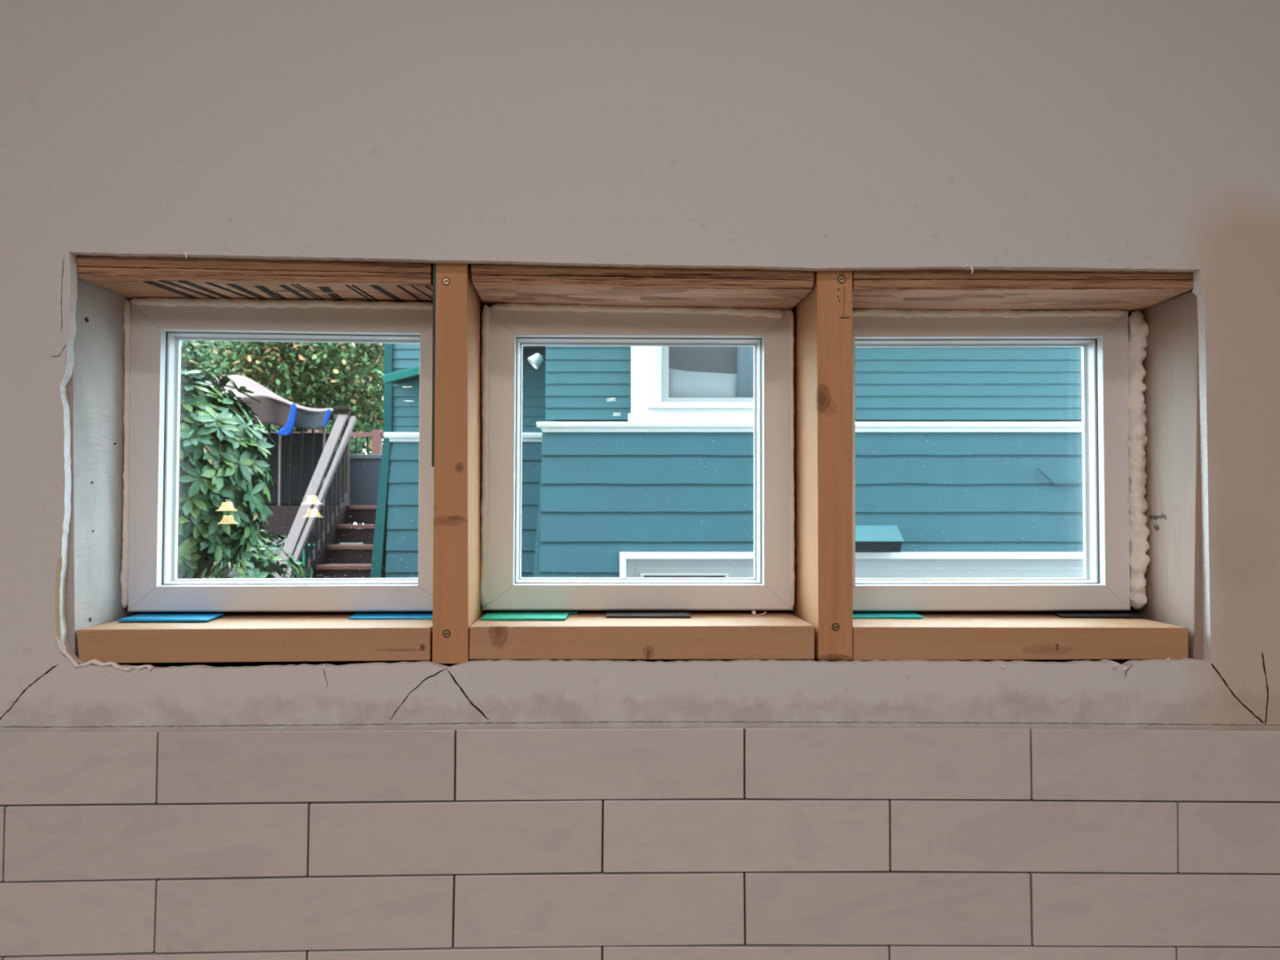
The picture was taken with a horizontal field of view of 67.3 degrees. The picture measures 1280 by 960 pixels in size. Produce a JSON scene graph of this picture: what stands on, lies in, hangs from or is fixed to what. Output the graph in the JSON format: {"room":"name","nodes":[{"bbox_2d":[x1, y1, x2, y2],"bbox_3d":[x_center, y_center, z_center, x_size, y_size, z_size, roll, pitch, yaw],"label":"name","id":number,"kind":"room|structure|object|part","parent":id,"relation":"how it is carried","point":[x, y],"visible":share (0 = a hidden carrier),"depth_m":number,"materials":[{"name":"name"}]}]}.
{"room":"building under construction","nodes":[
{"label":"building under construction","id":0,"kind":"room"},
{"bbox_2d":[0,0,1279,732],"bbox_3d":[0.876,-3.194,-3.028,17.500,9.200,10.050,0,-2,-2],"label":"wall","id":1,"kind":"structure","parent":0,"point":[1127,135],"depth_m":1.03,"materials":[{"name":"paint"}]},
{"bbox_2d":[65,277,134,658],"bbox_3d":[-0.605,-0.013,1.078,0.025,0.414,0.139,0,-2,-2],"label":"board","id":2,"kind":"object","parent":1,"relation":"attached to","point":[95,385],"visible":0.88,"depth_m":1.06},
{"bbox_2d":[120,299,131,608],"bbox_3d":[-0.598,-0.031,1.119,0.011,0.359,0.016,0,-2,-2],"label":"bead","id":3,"kind":"object","parent":2,"relation":"attached to","point":[126,311],"visible":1,"depth_m":1.11},
{"bbox_2d":[75,255,432,302],"bbox_3d":[-0.414,-0.222,1.092,0.373,0.026,0.139,0,-2,-2],"label":"header board","id":4,"kind":"object","parent":1,"relation":"attached to","point":[131,277],"visible":0.88,"depth_m":1.03,"materials":[{"name":"brown wood"}]},
{"bbox_2d":[129,297,432,309],"bbox_3d":[-0.418,-0.207,1.132,0.355,0.014,0.017,0,-2,-2],"label":"bead","id":5,"kind":"object","parent":4,"relation":"attached to","point":[260,304],"visible":0.98,"depth_m":1.13},
{"bbox_2d":[76,613,432,662],"bbox_3d":[-0.409,0.176,1.085,0.367,0.036,0.149,0,-2,-2],"label":"board","id":6,"kind":"object","parent":1,"relation":"on","point":[304,637],"visible":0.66,"depth_m":1.01,"materials":[{"name":"brown wood"}]},
{"bbox_2d":[118,613,224,621],"bbox_3d":[-0.533,0.157,1.095,0.104,0.002,0.064,0,-2,-2],"label":"shim","id":7,"kind":"object","parent":6,"relation":"on","point":[171,616],"visible":1,"depth_m":1.08,"materials":[{"name":"plastic"}]},
{"bbox_2d":[348,611,432,619],"bbox_3d":[-0.283,0.159,1.123,0.109,0.002,0.064,0,-2,-2],"label":"shim","id":8,"kind":"object","parent":6,"relation":"on","point":[417,615],"visible":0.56,"depth_m":1.11,"materials":[{"name":"plastic"}]},
{"bbox_2d":[127,302,433,611],"bbox_3d":[-0.409,-0.026,1.165,0.377,0.362,0.078,0,-2,-2],"label":"window","id":9,"kind":"structure","parent":1,"relation":"in","point":[157,332],"depth_m":1.13,"materials":[{"name":"white plastic"}]},
{"bbox_2d":[431,262,484,663],"bbox_3d":[-0.205,-0.018,1.098,0.040,0.430,0.148,0,-2,-2],"label":"stud","id":10,"kind":"object","parent":1,"relation":"attached to","point":[458,306],"visible":0.94,"depth_m":1.03,"materials":[{"name":"brown wood"}]},
{"bbox_2d":[480,304,490,607],"bbox_3d":[-0.183,-0.029,1.135,0.014,0.357,0.018,1,-2,-28],"label":"bead","id":11,"kind":"object","parent":10,"relation":"attached to","point":[485,361],"visible":1,"depth_m":1.13},
{"bbox_2d":[482,306,793,609],"bbox_3d":[-0.003,-0.025,1.181,0.369,0.361,0.078,0,-2,-2],"label":"window","id":12,"kind":"structure","parent":1,"relation":"in","point":[769,588],"depth_m":1.15,"materials":[{"name":"white plastic"}]},
{"bbox_2d":[0,727,1279,959],"bbox_3d":[-0.014,0.457,1.000,2.128,0.403,0.010,0,-2,-2],"label":"tile backsplash","id":13,"kind":"structure","parent":1,"relation":"attached to","point":[648,843],"depth_m":1.00,"materials":[{"name":"beige tile"}]},
{"bbox_2d":[469,611,814,659],"bbox_3d":[0.000,0.177,1.102,0.370,0.037,0.149,0,-2,-2],"label":"board","id":14,"kind":"object","parent":1,"relation":"on","point":[583,635],"visible":0.98,"depth_m":1.03,"materials":[{"name":"brown wood"}]},
{"bbox_2d":[481,613,568,620],"bbox_3d":[-0.131,0.157,1.101,0.097,0.002,0.054,0,-2,-2],"label":"shim","id":15,"kind":"object","parent":14,"relation":"on","point":[487,616],"visible":1,"depth_m":1.09,"materials":[{"name":"green plastic"}]},
{"bbox_2d":[493,609,578,613],"bbox_3d":[-0.125,0.158,1.161,0.103,0.002,0.044,0,-2,-2],"label":"shim","id":16,"kind":"object","parent":14,"relation":"on","point":[570,611],"visible":0.71,"depth_m":1.14,"materials":[{"name":"plastic"}]},
{"bbox_2d":[605,610,690,617],"bbox_3d":[0.010,0.158,1.129,0.100,0.003,0.054,0,-2,-2],"label":"shim","id":17,"kind":"object","parent":14,"relation":"on","point":[609,614],"visible":1,"depth_m":1.12,"materials":[{"name":"black plastic"}]},
{"bbox_2d":[471,263,813,309],"bbox_3d":[0.001,-0.219,1.109,0.373,0.027,0.140,0,-2,-2],"label":"header board","id":18,"kind":"object","parent":1,"relation":"attached to","point":[495,283],"visible":0.86,"depth_m":1.05,"materials":[{"name":"brown wood"}]},
{"bbox_2d":[491,302,784,318],"bbox_3d":[-0.001,-0.202,1.148,0.349,0.019,0.017,0,-2,-2],"label":"bead","id":19,"kind":"object","parent":18,"relation":"attached to","point":[748,312],"visible":1,"depth_m":1.14},
{"bbox_2d":[791,270,853,660],"bbox_3d":[0.209,-0.016,1.114,0.040,0.425,0.148,0,-2,-2],"label":"stud","id":20,"kind":"object","parent":1,"relation":"attached to","point":[823,318],"visible":0.96,"depth_m":1.04,"materials":[{"name":"brown wood"}]},
{"bbox_2d":[788,310,795,608],"bbox_3d":[0.181,-0.026,1.150,0.009,0.356,0.011,1,-2,-29],"label":"bead","id":21,"kind":"object","parent":20,"relation":"attached to","point":[791,339],"visible":1,"depth_m":1.15},
{"bbox_2d":[852,310,1130,611],"bbox_3d":[0.408,-0.024,1.198,0.374,0.365,0.078,0,-2,-2],"label":"window","id":22,"kind":"structure","parent":1,"relation":"in","point":[1104,585],"depth_m":1.17,"materials":[{"name":"white plastic"}]},
{"bbox_2d":[853,612,1187,660],"bbox_3d":[0.412,0.179,1.118,0.370,0.037,0.149,0,-2,-2],"label":"board","id":23,"kind":"object","parent":1,"relation":"on","point":[936,636],"visible":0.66,"depth_m":1.05,"materials":[{"name":"brown wood"}]},
{"bbox_2d":[853,611,923,618],"bbox_3d":[0.275,0.161,1.143,0.118,0.002,0.054,0,-2,-2],"label":"shim","id":24,"kind":"object","parent":23,"relation":"on","point":[856,615],"visible":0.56,"depth_m":1.13,"materials":[{"name":"teal plastic"}]},
{"bbox_2d":[1050,610,1143,617],"bbox_3d":[0.553,0.162,1.164,0.109,0.003,0.054,0,-2,-2],"label":"shim","id":25,"kind":"object","parent":23,"relation":"on","point":[1063,614],"visible":0.96,"depth_m":1.15,"materials":[{"name":"black plastic"}]},
{"bbox_2d":[852,269,1193,315],"bbox_3d":[0.423,-0.218,1.126,0.386,0.026,0.139,0,-2,-2],"label":"header board","id":26,"kind":"object","parent":1,"relation":"attached to","point":[917,289],"visible":0.81,"depth_m":1.06,"materials":[{"name":"brown wood"}]},
{"bbox_2d":[852,308,1126,318],"bbox_3d":[0.417,-0.203,1.165,0.350,0.014,0.017,0,-2,-2],"label":"bead","id":27,"kind":"object","parent":26,"relation":"attached to","point":[1006,313],"visible":0.96,"depth_m":1.16},
{"bbox_2d":[1129,290,1203,659],"bbox_3d":[0.618,-0.004,1.127,0.031,0.414,0.139,0,-2,-2],"label":"board","id":28,"kind":"object","parent":1,"relation":"attached to","point":[1173,576],"visible":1,"depth_m":1.10,"materials":[{"name":"white"}]},
{"bbox_2d":[1124,311,1151,609],"bbox_3d":[0.604,-0.024,1.168,0.032,0.362,0.039,-1,-2,22],"label":"bead","id":29,"kind":"object","parent":28,"relation":"attached to","point":[1138,328],"visible":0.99,"depth_m":1.16},
{"label":"outside","id":30,"kind":"structure","parent":0,"visible":0},
{"bbox_2d":[213,535,363,578],"bbox_3d":[-3.000,1.487,17.573,22.000,0.300,32.780,0,-2,0],"label":"ground","id":31,"kind":"structure","parent":30,"point":[233,573],"depth_m":17.95,"materials":[{"name":"soil"}]},
{"bbox_2d":[177,364,277,578],"bbox_3d":[-2.286,0.168,4.710,1.006,1.463,0.952,0,-2,0],"label":"ivy","id":32,"kind":"object","parent":31,"relation":"on","point":[221,492],"visible":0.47,"depth_m":4.54,"materials":[{"name":"green plant"}]},
{"bbox_2d":[181,340,279,431],"bbox_3d":[-8.565,-1.451,17.899,3.702,5.600,3.839,-1,-2,24],"label":"tree","id":33,"kind":"object","parent":31,"relation":"on","point":[188,358],"visible":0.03,"depth_m":17.12,"materials":[{"name":"green plant"}]},
{"bbox_2d":[200,526,312,578],"bbox_3d":[-2.779,0.722,6.370,1.301,0.978,1.130,0,-2,0],"label":"shrub","id":34,"kind":"object","parent":31,"relation":"on","point":[257,562],"visible":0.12,"depth_m":6.37,"materials":[{"name":"green plant"}]},
{"bbox_2d":[191,342,366,431],"bbox_3d":[-9.270,-1.912,22.401,5.450,6.796,5.232,-1,-2,20],"label":"tree","id":35,"kind":"object","parent":31,"relation":"on","point":[297,429],"visible":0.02,"depth_m":22.09,"materials":[{"name":"green plant"}]},
{"bbox_2d":[191,341,384,454],"bbox_3d":[-4.694,-1.192,14.187,3.190,4.858,3.436,-1,-2,30],"label":"tree","id":36,"kind":"object","parent":31,"relation":"on","point":[308,366],"visible":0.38,"depth_m":13.67,"materials":[{"name":"green plant"}]},
{"bbox_2d":[292,543,315,578],"bbox_3d":[-2.933,0.810,8.379,0.175,0.492,0.340,0,-2,0],"label":"bin","id":37,"kind":"object","parent":31,"relation":"on","point":[308,544],"visible":0.02,"depth_m":8.28,"materials":[{"name":"plastic"}]},
{"bbox_2d":[268,522,363,555],"bbox_3d":[-4.673,0.433,12.839,3.776,1.546,1.084,0,-2,-2],"label":"tree","id":38,"kind":"object","parent":31,"relation":"on","point":[282,537],"visible":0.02,"depth_m":12.82,"materials":[{"name":"green plant"}]},
{"bbox_2d":[255,414,383,546],"bbox_3d":[-3.400,0.242,10.543,4.400,1.759,2.910,0,-2,0],"label":"deck","id":39,"kind":"object","parent":31,"relation":"on","point":[280,525],"visible":0.16,"depth_m":9.16,"materials":[{"name":"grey wood"}]},
{"bbox_2d":[208,374,333,435],"bbox_3d":[-3.747,-0.761,9.610,1.757,0.785,1.443,0,-2,0],"label":"tarp","id":40,"kind":"object","parent":39,"relation":"on","point":[273,409],"visible":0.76,"depth_m":9.02,"materials":[{"name":"grey fabric"}]},
{"bbox_2d":[248,432,340,505],"bbox_3d":[-4.088,-0.101,9.508,2.224,0.706,0.400,0,-2,0],"label":"fence","id":41,"kind":"object","parent":39,"relation":"on","point":[307,445],"visible":0.03,"depth_m":9.31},
{"bbox_3d":[-3.950,-0.144,11.610,0.100,0.922,0.100,0,-2,0],"label":"railing post","id":42,"kind":"part","parent":39,"relation":"part of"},
{"bbox_3d":[-3.150,0.689,9.253,0.100,0.787,0.100,0,-2,0],"label":"support post","id":43,"kind":"part","parent":39,"relation":"part of","materials":[{"name":"grey wood"}]},
{"bbox_3d":[-3.550,-0.548,11.622,3.900,0.056,0.060,0,-2,0],"label":"railing","id":44,"kind":"part","parent":39,"relation":"part of","materials":[{"name":"brown wood"}]},
{"bbox_3d":[-4.208,-0.602,9.188,2.584,0.040,0.090,0,-2,0],"label":"railing","id":45,"kind":"part","parent":39,"relation":"part of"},
{"bbox_2d":[349,454,381,505],"bbox_3d":[-2.713,0.010,10.079,0.588,0.518,0.690,0,-2,0],"label":"box","id":46,"kind":"object","parent":39,"relation":"on","point":[363,482],"visible":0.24,"depth_m":9.75,"materials":[{"name":"grey plastic"}]},
{"bbox_3d":[-2.713,-0.226,10.087,0.588,0.045,0.690,0,-2,0],"label":"lid","id":47,"kind":"part","parent":46,"relation":"part of","materials":[{"name":"grey plastic"}]},
{"bbox_3d":[-2.600,0.689,9.253,0.100,0.787,0.100,0,-2,0],"label":"support post","id":48,"kind":"part","parent":39,"relation":"part of","materials":[{"name":"brown wood"}]},
{"bbox_3d":[-3.176,-0.144,11.610,0.100,0.922,0.100,0,-2,0],"label":"railing post","id":49,"kind":"part","parent":39,"relation":"part of","materials":[{"name":"brown wood"}]},
{"bbox_2d":[270,406,377,578],"bbox_3d":[-2.449,0.397,7.987,0.758,2.218,2.130,0,-2,0],"label":"staircase","id":50,"kind":"structure","parent":31,"relation":"on","point":[327,548],"depth_m":8.26,"materials":[{"name":"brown wood"}]},
{"bbox_3d":[-2.697,0.087,7.926,0.085,1.448,1.971,0,-2,-3],"label":"rail","id":51,"kind":"part","parent":50,"relation":"part of","materials":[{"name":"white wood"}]},
{"bbox_3d":[-2.612,0.106,7.925,0.040,1.457,1.975,0,-2,-2],"label":"handrail","id":52,"kind":"part","parent":50,"relation":"part of","materials":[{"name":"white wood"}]},
{"bbox_3d":[-2.751,-0.137,8.963,0.070,1.021,0.070,0,-2,0],"label":"newel post","id":53,"kind":"part","parent":50,"relation":"part of","materials":[{"name":"grey wood"}]},
{"bbox_2d":[325,355,382,454],"bbox_3d":[-9.194,-1.922,30.084,6.014,7.284,5.595,1,-2,-39],"label":"tree","id":54,"kind":"object","parent":31,"relation":"on","point":[364,446],"visible":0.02,"depth_m":29.12,"materials":[{"name":"green plant"}]},
{"bbox_2d":[325,346,384,454],"bbox_3d":[-4.411,-1.415,18.297,3.716,5.553,3.383,0,-2,12],"label":"tree","id":55,"kind":"object","parent":31,"relation":"on","point":[364,439],"visible":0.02,"depth_m":17.93,"materials":[{"name":"green plant"}]},
{"bbox_2d":[369,343,1083,577],"bbox_3d":[1.250,-1.123,7.838,7.042,5.103,3.600,0,-2,0],"label":"neighbor house","id":56,"kind":"structure","parent":31,"relation":"on","point":[973,404],"depth_m":6.35,"materials":[{"name":"teal painted lap siding"},{"name":"white painted trim"},{"name":"glass"}]},
{"bbox_2d":[527,353,545,368],"bbox_3d":[-0.723,-0.866,6.995,0.193,0.116,0.102,0,-2,0],"label":"lamp","id":57,"kind":"object","parent":56,"relation":"attached to","point":[535,360],"visible":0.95,"depth_m":6.97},
{"bbox_2d":[587,434,589,491],"bbox_3d":[-0.337,-0.113,6.310,0.009,0.403,0.072,0,-2,-6],"label":"wire","id":58,"kind":"object","parent":56,"relation":"hanging from","point":[588,434],"visible":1,"depth_m":6.32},
{"bbox_3d":[0.289,0.723,6.257,0.574,0.236,0.018,0,-2,0],"label":"basement sash","id":59,"kind":"part","parent":56,"relation":"part of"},
{"bbox_3d":[0.659,-0.847,6.429,1.439,0.920,0.100,0,-2,0],"label":"window casing","id":60,"kind":"part","parent":56,"relation":"part of","materials":[{"name":"white wood"}]},
{"bbox_3d":[0.655,-0.487,6.368,1.204,0.026,0.060,0,-2,0],"label":"window sill","id":61,"kind":"part","parent":56,"relation":"part of","materials":[{"name":"white wood"}]},
{"bbox_2d":[668,368,737,397],"bbox_3d":[0.416,-0.628,6.494,0.491,0.267,0.016,0,-2,0],"label":"curtain","id":62,"kind":"object","parent":56,"relation":"hanging from","point":[682,382],"depth_m":6.49,"materials":[{"name":"white fabric"}]},
{"bbox_2d":[668,346,737,373],"bbox_3d":[0.680,-0.883,6.540,1.089,0.773,0.020,0,-2,0],"label":"blind","id":63,"kind":"object","parent":56,"relation":"hanging from","point":[688,359],"depth_m":6.53,"materials":[{"name":"grey fabric"}]},
{"bbox_3d":[0.665,-0.862,6.484,1.046,0.703,0.110,0,-2,0],"label":"sash","id":64,"kind":"part","parent":56,"relation":"part of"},
{"bbox_2d":[737,346,753,397],"bbox_3d":[0.922,-0.880,6.497,0.532,0.773,0.028,0,-2,0],"label":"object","id":65,"kind":"object","parent":56,"relation":"hanging from","point":[744,354],"depth_m":6.49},
{"bbox_3d":[1.544,0.704,6.246,3.350,0.474,0.130,0,-2,0],"label":"basement casing","id":66,"kind":"part","parent":56,"relation":"part of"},
{"bbox_3d":[1.539,0.727,6.286,3.260,0.432,0.040,0,-2,0],"label":"basement panel","id":67,"kind":"part","parent":56,"relation":"part of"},
{"bbox_2d":[855,525,903,552],"bbox_3d":[1.362,0.374,6.124,0.595,0.168,0.158,0,-2,0],"label":"vent hood","id":68,"kind":"object","parent":56,"relation":"attached to","point":[868,539],"visible":0.54,"depth_m":6.07,"materials":[{"name":"paint"}]},
{"bbox_2d":[855,541,902,552],"bbox_3d":[1.365,0.425,6.128,0.577,0.068,0.146,0,-2,0],"label":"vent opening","id":69,"kind":"object","parent":68,"relation":"attached to","point":[860,546],"depth_m":6.06,"materials":[{"name":"metal"}]},
{"bbox_2d":[1036,467,1073,485],"bbox_3d":[2.720,-0.022,6.296,0.236,0.121,0.023,0,-2,0],"label":"cable","id":70,"kind":"object","parent":56,"relation":"attached to","point":[1039,469],"visible":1,"depth_m":6.29,"materials":[{"name":"plastic"}]}
]}

